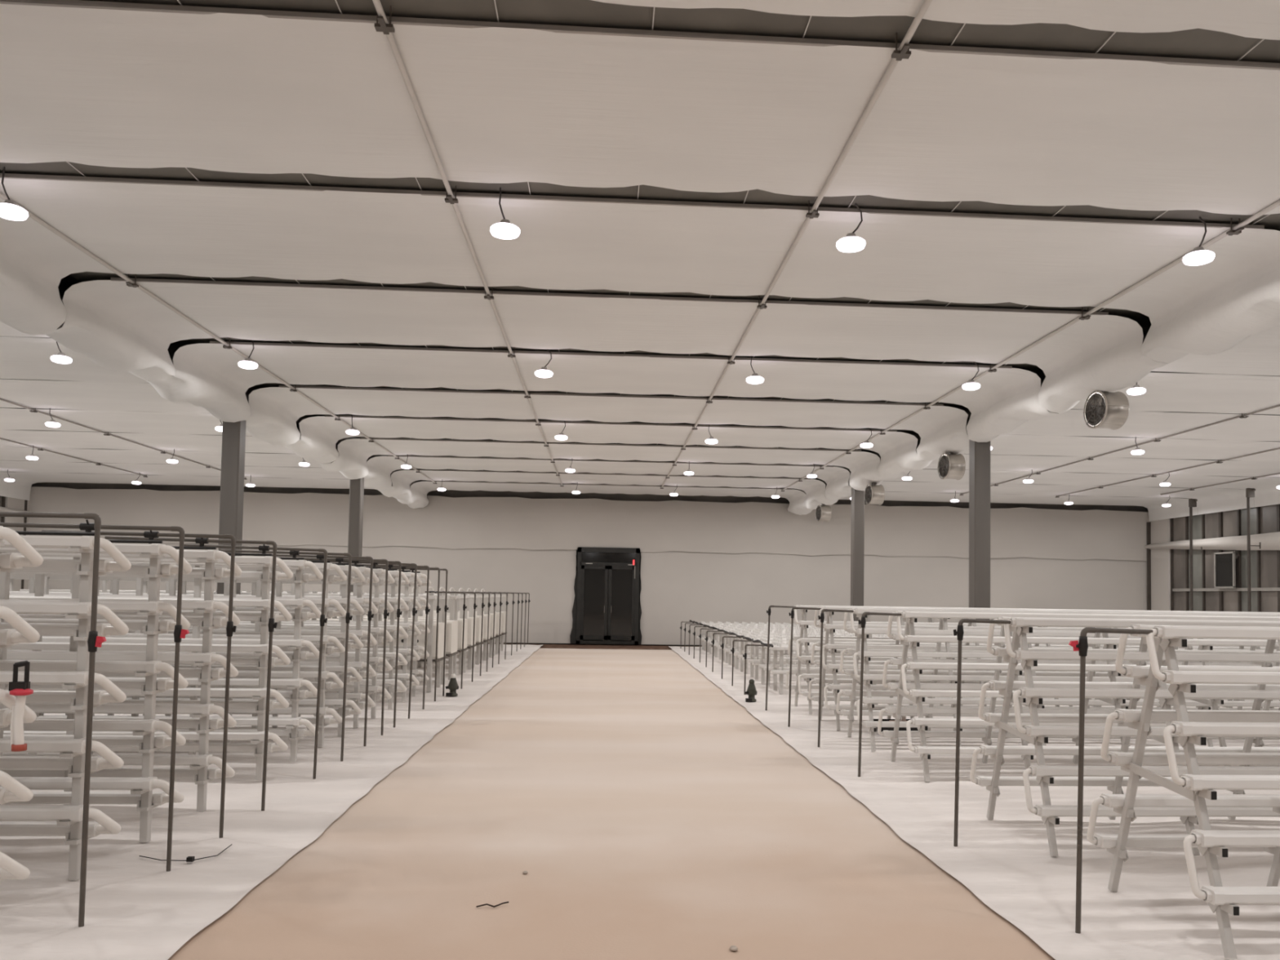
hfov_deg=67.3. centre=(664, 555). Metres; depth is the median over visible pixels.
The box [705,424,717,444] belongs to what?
lamp
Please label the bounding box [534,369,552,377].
diffuser
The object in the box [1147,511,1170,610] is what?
wall
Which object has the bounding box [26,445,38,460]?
lamp
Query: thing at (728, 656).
rack
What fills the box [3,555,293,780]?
rack
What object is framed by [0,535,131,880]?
rack
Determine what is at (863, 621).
standpipe
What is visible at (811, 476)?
diffuser
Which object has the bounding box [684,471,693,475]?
diffuser
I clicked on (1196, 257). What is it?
diffuser
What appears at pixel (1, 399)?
ceiling pipe
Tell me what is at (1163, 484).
diffuser
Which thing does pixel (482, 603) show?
standpipe
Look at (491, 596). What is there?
rack
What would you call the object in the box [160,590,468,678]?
rack
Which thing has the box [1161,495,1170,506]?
lamp
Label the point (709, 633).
rack
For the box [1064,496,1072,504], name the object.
lamp
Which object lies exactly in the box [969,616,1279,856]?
rack
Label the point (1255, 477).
ceiling pipe
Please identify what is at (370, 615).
standpipe
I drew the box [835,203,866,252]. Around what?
lamp
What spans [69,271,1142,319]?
ceiling beam
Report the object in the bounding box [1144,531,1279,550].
trim
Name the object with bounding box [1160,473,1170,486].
lamp
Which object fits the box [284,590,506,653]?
rack
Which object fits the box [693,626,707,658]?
standpipe
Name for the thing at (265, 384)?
ceiling beam
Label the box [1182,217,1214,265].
lamp
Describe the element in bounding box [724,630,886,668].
rack
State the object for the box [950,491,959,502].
lamp
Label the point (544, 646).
floor
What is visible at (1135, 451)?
diffuser
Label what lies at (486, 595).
rack
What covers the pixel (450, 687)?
outlet
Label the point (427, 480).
ceiling beam
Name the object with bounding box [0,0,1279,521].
ceiling
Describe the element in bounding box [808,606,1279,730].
rack
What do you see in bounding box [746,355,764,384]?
lamp
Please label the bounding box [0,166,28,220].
lamp
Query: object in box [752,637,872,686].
rack
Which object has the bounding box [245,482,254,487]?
lamp
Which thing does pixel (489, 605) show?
standpipe
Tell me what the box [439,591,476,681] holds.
standpipe
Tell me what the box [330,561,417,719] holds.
standpipe
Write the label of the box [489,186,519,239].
lamp
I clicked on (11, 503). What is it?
wall
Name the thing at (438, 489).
diffuser
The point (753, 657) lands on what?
rack
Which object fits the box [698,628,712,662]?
standpipe
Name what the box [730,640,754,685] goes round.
standpipe
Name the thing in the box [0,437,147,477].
ceiling pipe
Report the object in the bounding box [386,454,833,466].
ceiling beam
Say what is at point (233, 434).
steel column
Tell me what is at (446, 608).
standpipe
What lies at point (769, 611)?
standpipe
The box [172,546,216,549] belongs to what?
hose
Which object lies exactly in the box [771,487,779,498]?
lamp
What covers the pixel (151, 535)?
standpipe
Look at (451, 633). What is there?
rack
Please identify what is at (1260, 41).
ceiling beam
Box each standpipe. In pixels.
[0,511,106,927]
[0,519,189,871]
[41,529,236,838]
[104,535,277,811]
[183,543,327,779]
[220,549,352,761]
[271,554,373,746]
[282,557,389,735]
[306,558,402,727]
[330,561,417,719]
[351,564,430,709]
[364,565,440,701]
[377,568,448,696]
[425,591,466,688]
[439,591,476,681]
[474,591,484,675]
[477,591,491,671]
[481,591,496,667]
[484,591,502,664]
[489,591,508,659]
[491,591,515,655]
[513,592,519,651]
[518,592,523,648]
[522,592,527,647]
[525,592,530,644]
[680,621,692,648]
[684,622,695,651]
[688,624,701,654]
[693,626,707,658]
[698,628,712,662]
[704,630,723,666]
[711,632,728,671]
[720,635,738,679]
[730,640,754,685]
[742,644,765,694]
[765,605,794,711]
[787,606,821,727]
[817,608,853,747]
[857,611,901,777]
[953,618,1010,846]
[1068,626,1153,933]
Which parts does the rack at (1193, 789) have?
leg, leg, leg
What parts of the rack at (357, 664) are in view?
post, post, post, post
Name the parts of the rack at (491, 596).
post, post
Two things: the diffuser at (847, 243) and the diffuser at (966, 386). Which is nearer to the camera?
the diffuser at (847, 243)
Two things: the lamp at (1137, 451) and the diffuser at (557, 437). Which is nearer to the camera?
the diffuser at (557, 437)
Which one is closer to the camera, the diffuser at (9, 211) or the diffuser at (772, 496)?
the diffuser at (9, 211)
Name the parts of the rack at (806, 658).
leg, leg, leg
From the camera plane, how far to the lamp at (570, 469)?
22.58 m
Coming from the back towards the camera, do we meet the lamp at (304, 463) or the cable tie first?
the lamp at (304, 463)
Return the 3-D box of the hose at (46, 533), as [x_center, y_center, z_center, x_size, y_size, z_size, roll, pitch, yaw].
[-7.329,-0.194,5.025,8.400,0.022,0.039,1,-2,-4]
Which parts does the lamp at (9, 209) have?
cord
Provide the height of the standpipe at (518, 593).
1.615 m
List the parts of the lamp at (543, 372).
cord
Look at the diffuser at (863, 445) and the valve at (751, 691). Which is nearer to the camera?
the valve at (751, 691)
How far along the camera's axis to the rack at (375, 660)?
11.97 m
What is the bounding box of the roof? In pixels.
[0,275,1279,497]
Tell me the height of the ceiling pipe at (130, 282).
0.161 m
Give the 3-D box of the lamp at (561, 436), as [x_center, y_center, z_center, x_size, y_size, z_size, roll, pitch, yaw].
[-1.928,-2.345,17.871,0.240,0.385,0.240,1,-2,-4]
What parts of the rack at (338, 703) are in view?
post, post, post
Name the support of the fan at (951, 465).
hanging from the ceiling at (228, 92)
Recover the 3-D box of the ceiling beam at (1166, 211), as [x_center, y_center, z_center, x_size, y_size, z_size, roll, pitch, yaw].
[3.798,-2.628,13.133,0.006,0.006,35.500,1,-2,-4]
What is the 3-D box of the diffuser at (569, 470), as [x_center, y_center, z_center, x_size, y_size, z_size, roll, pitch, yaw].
[-2.236,-1.999,22.651,0.240,0.074,0.240,1,-2,-4]
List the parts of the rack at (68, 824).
post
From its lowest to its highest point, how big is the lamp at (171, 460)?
0.384 m
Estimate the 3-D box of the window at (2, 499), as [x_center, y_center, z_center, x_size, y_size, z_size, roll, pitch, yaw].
[-18.497,-0.768,10.217,0.125,4.900,36.670,1,-2,-4]
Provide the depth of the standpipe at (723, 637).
18.64 m
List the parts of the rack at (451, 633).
post, post, post, rail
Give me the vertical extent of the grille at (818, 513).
0.450 m
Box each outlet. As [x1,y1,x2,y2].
[444,685,452,696]
[744,691,751,702]
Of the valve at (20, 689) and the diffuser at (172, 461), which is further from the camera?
the diffuser at (172, 461)
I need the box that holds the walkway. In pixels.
[168,648,1055,959]
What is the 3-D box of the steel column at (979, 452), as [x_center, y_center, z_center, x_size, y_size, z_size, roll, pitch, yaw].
[5.182,0.150,15.819,0.270,4.350,0.270,1,-2,-4]
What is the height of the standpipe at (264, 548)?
1.994 m
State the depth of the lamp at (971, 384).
12.98 m
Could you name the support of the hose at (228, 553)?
on the rack at (256, 745)
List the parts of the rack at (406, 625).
post, post, post, post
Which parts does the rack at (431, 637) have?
rail, post, post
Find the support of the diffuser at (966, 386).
attached to the lamp at (971, 384)
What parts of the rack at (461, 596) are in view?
post, post, post, post, rail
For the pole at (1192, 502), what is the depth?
26.22 m
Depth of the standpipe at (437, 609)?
14.06 m
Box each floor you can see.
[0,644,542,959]
[482,643,712,649]
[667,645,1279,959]
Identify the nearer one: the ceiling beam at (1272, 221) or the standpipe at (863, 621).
the ceiling beam at (1272, 221)
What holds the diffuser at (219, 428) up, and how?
attached to the lamp at (220, 428)
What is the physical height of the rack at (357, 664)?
1.871 m
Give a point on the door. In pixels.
(592, 587)
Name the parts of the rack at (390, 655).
post, post, post, post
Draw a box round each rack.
[0,525,43,882]
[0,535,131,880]
[0,543,192,842]
[1,549,241,812]
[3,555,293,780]
[7,560,323,761]
[8,562,346,746]
[8,564,364,736]
[9,566,378,728]
[9,570,409,709]
[9,572,422,702]
[13,573,431,696]
[19,588,447,692]
[21,568,394,718]
[125,590,458,684]
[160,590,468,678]
[162,590,476,672]
[177,590,484,667]
[696,621,809,650]
[701,622,814,653]
[706,624,823,657]
[712,626,845,661]
[719,627,851,665]
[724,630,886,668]
[733,631,888,673]
[742,635,888,680]
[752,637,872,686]
[763,640,1071,693]
[785,604,1279,714]
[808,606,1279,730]
[835,608,1279,751]
[877,610,1279,782]
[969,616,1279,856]
[1086,624,1279,959]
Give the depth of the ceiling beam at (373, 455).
23.27 m
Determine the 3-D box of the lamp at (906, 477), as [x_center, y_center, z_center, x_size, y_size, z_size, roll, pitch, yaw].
[5.839,-2.010,23.167,0.240,0.385,0.240,1,-2,-4]
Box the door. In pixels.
[569,546,641,644]
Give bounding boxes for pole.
[1188,498,1202,611]
[1245,488,1261,612]
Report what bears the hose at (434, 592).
on the rack at (431, 637)
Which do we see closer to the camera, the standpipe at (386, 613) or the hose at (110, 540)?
the hose at (110, 540)
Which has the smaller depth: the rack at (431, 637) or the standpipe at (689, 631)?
the rack at (431, 637)
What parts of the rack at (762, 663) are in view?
post, post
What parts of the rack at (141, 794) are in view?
post, post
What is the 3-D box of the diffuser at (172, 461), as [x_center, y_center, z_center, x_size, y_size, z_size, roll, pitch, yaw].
[-11.326,-2.162,22.077,0.240,0.074,0.240,1,-2,-4]
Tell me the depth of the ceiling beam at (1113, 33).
5.59 m
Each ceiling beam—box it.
[0,161,1279,231]
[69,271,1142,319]
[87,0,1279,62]
[179,337,1038,370]
[185,167,483,471]
[254,382,963,407]
[305,413,914,432]
[334,0,525,420]
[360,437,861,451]
[373,454,841,466]
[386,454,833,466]
[404,468,818,479]
[408,468,810,479]
[417,480,793,488]
[426,480,792,489]
[493,0,576,443]
[616,6,654,444]
[657,15,811,444]
[697,22,965,445]
[737,31,1115,447]
[759,210,1167,488]
[777,38,1263,448]
[891,213,1271,430]
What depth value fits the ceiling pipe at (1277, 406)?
18.74 m
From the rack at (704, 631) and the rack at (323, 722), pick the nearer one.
the rack at (323, 722)
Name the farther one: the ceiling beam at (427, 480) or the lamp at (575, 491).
the ceiling beam at (427, 480)
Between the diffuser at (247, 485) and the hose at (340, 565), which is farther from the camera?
the diffuser at (247, 485)
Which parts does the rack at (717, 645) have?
post, post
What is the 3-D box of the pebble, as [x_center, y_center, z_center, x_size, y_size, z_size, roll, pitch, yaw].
[0.313,1.788,4.371,0.038,0.017,0.050,0,-2,14]
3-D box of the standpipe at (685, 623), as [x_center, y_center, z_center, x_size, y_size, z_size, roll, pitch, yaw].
[0.772,2.330,27.233,0.494,0.835,0.046,2,-2,-4]
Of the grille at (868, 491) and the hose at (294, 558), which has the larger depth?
the grille at (868, 491)
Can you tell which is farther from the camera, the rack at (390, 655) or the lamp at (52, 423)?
the lamp at (52, 423)
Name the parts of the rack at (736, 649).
post, post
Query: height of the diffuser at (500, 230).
0.074 m
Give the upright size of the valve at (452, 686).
0.338 m
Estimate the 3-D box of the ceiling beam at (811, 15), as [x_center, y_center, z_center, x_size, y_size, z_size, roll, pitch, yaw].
[0.325,-2.691,12.914,0.006,0.006,35.500,1,-2,-4]
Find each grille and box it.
[815,505,821,520]
[864,484,871,503]
[937,453,949,479]
[1083,391,1106,427]
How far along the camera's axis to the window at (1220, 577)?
27.97 m
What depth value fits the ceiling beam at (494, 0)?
5.39 m
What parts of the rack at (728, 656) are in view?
post, post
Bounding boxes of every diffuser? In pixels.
[0,202,28,220]
[4,478,14,481]
[26,456,38,460]
[44,422,60,427]
[50,355,72,364]
[131,481,141,484]
[166,459,177,463]
[214,426,222,431]
[237,360,257,368]
[245,484,254,487]
[298,462,309,466]
[346,429,359,435]
[400,464,411,468]
[437,488,445,491]
[489,222,519,239]
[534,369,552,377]
[555,435,567,439]
[564,468,575,472]
[669,493,678,496]
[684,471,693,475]
[705,439,717,444]
[746,376,764,384]
[771,495,779,498]
[806,474,817,478]
[835,235,866,252]
[860,443,873,448]
[902,476,911,480]
[961,382,980,390]
[1022,479,1033,483]
[1064,502,1072,504]
[1126,387,1146,395]
[1130,449,1144,454]
[1160,482,1170,486]
[1161,504,1170,506]
[1182,249,1214,265]
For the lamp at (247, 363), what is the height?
0.385 m
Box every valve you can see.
[8,660,33,751]
[444,673,458,696]
[744,679,756,702]
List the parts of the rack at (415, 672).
post, post, post, post, post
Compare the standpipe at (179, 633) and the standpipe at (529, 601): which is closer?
the standpipe at (179, 633)
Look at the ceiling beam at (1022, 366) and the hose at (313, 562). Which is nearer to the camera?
the hose at (313, 562)
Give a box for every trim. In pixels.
[0,506,30,511]
[21,499,27,589]
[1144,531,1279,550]
[1146,522,1151,610]
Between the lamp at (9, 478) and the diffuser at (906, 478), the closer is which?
the diffuser at (906, 478)
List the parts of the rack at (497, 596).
post, post, post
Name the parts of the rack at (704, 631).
post, post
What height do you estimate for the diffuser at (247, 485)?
0.074 m
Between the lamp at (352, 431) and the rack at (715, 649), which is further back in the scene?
the rack at (715, 649)
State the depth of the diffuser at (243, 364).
12.36 m
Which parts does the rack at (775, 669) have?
post, post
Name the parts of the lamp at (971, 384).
cord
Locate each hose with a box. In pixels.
[14,530,94,536]
[107,539,162,543]
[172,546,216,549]
[226,552,271,555]
[278,557,304,559]
[309,560,330,562]
[313,562,348,564]
[340,564,364,566]
[355,566,381,568]
[373,568,397,570]
[429,591,508,593]
[688,619,773,647]
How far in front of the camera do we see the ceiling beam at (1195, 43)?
5.44 m
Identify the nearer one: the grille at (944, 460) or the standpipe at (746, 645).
the standpipe at (746, 645)
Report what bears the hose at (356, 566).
on the rack at (375, 660)
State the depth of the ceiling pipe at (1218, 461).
22.92 m
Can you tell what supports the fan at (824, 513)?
hanging from the ceiling at (228, 92)
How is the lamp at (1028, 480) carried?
hanging from the ceiling at (228, 92)
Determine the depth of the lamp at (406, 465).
22.35 m
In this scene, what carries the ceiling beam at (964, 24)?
attached to the ceiling beam at (404, 468)
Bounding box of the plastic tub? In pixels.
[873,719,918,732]
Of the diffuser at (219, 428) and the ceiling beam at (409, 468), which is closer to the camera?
the diffuser at (219, 428)
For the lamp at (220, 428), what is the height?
0.381 m
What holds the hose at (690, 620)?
attached to the standpipe at (700, 635)
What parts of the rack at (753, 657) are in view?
post, post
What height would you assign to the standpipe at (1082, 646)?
1.495 m
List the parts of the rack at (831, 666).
leg, leg, leg, leg, leg, leg, leg, leg, leg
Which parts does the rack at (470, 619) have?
post, post, post, post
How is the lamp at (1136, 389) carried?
hanging from the ceiling at (228, 92)
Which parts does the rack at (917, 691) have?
leg, leg, leg, leg, leg, leg, leg, leg, leg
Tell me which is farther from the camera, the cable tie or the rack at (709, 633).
the rack at (709, 633)
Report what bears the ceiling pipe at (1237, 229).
attached to the ceiling at (228, 92)
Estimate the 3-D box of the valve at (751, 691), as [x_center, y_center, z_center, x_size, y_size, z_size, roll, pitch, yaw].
[1.303,2.048,14.593,0.200,0.338,0.152,1,-2,-4]
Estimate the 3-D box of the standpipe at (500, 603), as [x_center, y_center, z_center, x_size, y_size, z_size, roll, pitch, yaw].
[-4.010,1.628,21.541,0.694,1.615,0.046,2,-2,-4]
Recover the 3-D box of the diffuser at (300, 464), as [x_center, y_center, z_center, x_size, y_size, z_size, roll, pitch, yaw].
[-8.363,-2.109,22.264,0.240,0.074,0.240,1,-2,-4]
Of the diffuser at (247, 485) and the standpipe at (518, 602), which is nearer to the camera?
the standpipe at (518, 602)
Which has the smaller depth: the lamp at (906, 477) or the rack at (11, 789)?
the rack at (11, 789)
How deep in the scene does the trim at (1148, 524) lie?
31.75 m
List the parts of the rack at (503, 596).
post, post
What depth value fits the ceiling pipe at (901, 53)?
7.04 m
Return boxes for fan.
[815,503,831,521]
[864,481,884,505]
[937,452,965,479]
[1083,390,1128,429]
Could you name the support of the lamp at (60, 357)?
hanging from the ceiling at (228, 92)
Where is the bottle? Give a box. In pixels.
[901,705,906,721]
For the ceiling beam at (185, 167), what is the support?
attached to the ceiling beam at (404, 468)
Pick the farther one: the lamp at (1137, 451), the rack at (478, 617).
the rack at (478, 617)
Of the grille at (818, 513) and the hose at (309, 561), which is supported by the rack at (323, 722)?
the hose at (309, 561)
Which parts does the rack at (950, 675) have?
leg, leg, leg, leg, leg, leg, leg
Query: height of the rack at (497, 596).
1.560 m
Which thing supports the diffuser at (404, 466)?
attached to the lamp at (406, 465)
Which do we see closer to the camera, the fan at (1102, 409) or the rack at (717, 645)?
the fan at (1102, 409)
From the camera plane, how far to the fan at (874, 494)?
21.93 m
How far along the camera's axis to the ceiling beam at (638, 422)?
18.09 m
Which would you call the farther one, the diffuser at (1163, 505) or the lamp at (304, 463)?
the diffuser at (1163, 505)
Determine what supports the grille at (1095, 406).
attached to the fan at (1102, 409)
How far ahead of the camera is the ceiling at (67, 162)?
7.49 m
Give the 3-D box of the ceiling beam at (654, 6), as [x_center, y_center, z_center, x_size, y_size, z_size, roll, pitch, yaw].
[-0.543,-2.706,12.859,0.006,0.006,35.500,1,-2,-4]
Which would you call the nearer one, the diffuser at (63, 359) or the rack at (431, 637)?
the diffuser at (63, 359)
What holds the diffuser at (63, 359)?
attached to the lamp at (60, 357)
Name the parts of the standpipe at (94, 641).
handle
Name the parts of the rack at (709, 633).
post, post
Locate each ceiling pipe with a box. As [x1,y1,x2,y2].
[0,191,436,484]
[0,398,246,479]
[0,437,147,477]
[372,0,564,486]
[660,0,932,488]
[781,200,1279,491]
[959,404,1279,495]
[1055,447,1279,497]
[1160,472,1279,494]
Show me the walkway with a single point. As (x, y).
(648, 814)
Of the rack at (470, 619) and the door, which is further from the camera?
the door
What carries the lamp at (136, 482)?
hanging from the ceiling at (228, 92)
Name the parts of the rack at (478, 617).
post, post, post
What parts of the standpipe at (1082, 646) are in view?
handle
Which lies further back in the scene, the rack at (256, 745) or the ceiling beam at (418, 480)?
the ceiling beam at (418, 480)
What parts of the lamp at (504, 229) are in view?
cord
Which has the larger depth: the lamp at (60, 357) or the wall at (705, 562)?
the wall at (705, 562)
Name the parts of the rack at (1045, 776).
leg, leg, leg, leg, leg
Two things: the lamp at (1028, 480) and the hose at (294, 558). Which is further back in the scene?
the lamp at (1028, 480)
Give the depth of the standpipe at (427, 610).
13.16 m
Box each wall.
[4,488,31,591]
[27,486,1148,644]
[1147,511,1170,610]
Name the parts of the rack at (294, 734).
post, post, post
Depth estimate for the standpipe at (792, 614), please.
11.93 m
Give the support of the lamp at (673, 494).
hanging from the ceiling at (228, 92)
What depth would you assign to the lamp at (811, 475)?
22.95 m
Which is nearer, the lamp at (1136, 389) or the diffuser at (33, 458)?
the lamp at (1136, 389)
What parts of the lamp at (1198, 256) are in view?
cord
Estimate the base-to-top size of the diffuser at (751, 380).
0.074 m
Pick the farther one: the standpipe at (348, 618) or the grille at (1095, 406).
the grille at (1095, 406)
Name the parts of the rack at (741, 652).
post, post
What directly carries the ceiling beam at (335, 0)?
attached to the ceiling beam at (404, 468)
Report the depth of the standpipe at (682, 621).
28.61 m
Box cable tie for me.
[138,844,231,862]
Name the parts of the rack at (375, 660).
post, post, post, post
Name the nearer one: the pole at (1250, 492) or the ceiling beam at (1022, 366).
the ceiling beam at (1022, 366)
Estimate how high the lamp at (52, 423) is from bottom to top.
0.381 m
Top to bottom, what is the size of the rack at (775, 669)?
0.830 m
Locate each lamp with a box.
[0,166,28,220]
[4,469,14,481]
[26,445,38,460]
[44,408,60,427]
[50,341,72,364]
[131,473,141,484]
[166,448,177,463]
[214,419,222,431]
[237,339,257,368]
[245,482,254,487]
[298,457,309,466]
[346,414,359,435]
[400,454,411,468]
[437,479,445,491]
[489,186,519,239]
[534,349,552,377]
[555,420,567,439]
[564,462,575,472]
[572,486,580,493]
[669,485,678,496]
[684,461,693,475]
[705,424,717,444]
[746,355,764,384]
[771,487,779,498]
[806,464,817,478]
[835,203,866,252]
[860,427,873,448]
[902,471,911,480]
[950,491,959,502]
[961,361,980,390]
[1022,470,1033,483]
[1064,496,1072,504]
[1126,382,1146,395]
[1130,436,1144,454]
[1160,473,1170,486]
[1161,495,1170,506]
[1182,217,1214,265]
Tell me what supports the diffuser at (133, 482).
attached to the lamp at (136, 482)
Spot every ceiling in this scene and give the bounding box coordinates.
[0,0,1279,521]
[66,161,448,469]
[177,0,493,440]
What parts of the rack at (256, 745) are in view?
post, post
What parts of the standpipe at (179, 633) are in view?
handle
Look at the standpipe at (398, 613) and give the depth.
11.33 m
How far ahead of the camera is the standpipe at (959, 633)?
6.30 m
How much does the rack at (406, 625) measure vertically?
1.871 m
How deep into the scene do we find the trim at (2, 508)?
28.43 m
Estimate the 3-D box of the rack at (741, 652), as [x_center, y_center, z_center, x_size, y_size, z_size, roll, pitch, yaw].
[4.965,2.091,20.290,7.000,0.830,0.818,1,-2,-4]
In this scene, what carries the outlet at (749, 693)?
attached to the valve at (751, 691)
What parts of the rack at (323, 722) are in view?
post, post, post, post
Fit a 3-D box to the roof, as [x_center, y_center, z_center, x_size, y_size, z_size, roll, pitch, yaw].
[-0.560,-3.077,12.121,37.000,0.100,39.000,1,-2,-4]
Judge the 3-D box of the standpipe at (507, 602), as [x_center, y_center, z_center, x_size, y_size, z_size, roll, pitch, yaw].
[-4.099,1.684,22.937,0.694,1.615,0.046,2,-2,-4]
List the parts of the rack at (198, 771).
post, post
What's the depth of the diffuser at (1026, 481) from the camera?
23.27 m
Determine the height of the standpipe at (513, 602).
1.615 m
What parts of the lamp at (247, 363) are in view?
cord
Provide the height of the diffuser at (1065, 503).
0.074 m
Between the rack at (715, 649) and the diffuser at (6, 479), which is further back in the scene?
the diffuser at (6, 479)
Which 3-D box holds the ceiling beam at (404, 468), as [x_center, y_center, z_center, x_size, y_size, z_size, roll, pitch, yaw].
[-1.393,-2.265,25.573,11.600,0.100,0.800,1,-2,-4]
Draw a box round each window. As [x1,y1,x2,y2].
[0,495,5,527]
[1169,488,1279,612]
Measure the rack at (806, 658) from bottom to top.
1.489 m
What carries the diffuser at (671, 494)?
attached to the lamp at (673, 494)
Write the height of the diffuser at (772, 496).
0.074 m
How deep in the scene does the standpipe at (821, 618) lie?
10.29 m
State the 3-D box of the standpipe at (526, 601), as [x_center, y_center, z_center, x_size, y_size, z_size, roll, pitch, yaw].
[-4.455,1.907,28.521,0.694,1.615,0.046,2,-2,-4]
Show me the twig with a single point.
(508, 901)
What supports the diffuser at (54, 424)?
attached to the lamp at (52, 423)
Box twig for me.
[475,901,508,907]
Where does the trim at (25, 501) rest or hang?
attached to the wall at (11, 503)
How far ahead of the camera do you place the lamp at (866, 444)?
18.17 m
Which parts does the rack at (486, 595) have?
post, post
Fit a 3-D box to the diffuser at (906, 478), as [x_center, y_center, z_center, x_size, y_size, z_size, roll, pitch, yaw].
[5.837,-1.854,23.161,0.240,0.074,0.240,1,-2,-4]
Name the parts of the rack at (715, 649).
post, post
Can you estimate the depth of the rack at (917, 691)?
8.89 m
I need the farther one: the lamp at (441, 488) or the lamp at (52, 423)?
the lamp at (441, 488)
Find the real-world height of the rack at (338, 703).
1.871 m
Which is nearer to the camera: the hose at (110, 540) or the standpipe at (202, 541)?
the hose at (110, 540)
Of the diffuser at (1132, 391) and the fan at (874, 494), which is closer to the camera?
the diffuser at (1132, 391)
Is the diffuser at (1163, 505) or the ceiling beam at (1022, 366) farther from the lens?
the diffuser at (1163, 505)
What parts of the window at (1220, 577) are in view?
pane, pane, sash frame, rail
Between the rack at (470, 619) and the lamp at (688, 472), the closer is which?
the rack at (470, 619)
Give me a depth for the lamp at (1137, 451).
18.50 m
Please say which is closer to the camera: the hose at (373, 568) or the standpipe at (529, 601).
the hose at (373, 568)
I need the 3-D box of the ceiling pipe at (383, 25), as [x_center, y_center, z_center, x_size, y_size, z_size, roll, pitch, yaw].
[-1.954,-2.750,11.578,0.100,0.161,33.120,1,-2,-4]
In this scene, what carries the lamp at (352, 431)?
hanging from the ceiling beam at (638, 422)
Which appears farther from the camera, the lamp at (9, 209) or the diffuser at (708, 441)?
the diffuser at (708, 441)
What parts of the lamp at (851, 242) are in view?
cord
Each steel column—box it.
[217,420,246,594]
[347,477,364,592]
[850,487,864,621]
[968,440,990,671]
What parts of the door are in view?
pane, pane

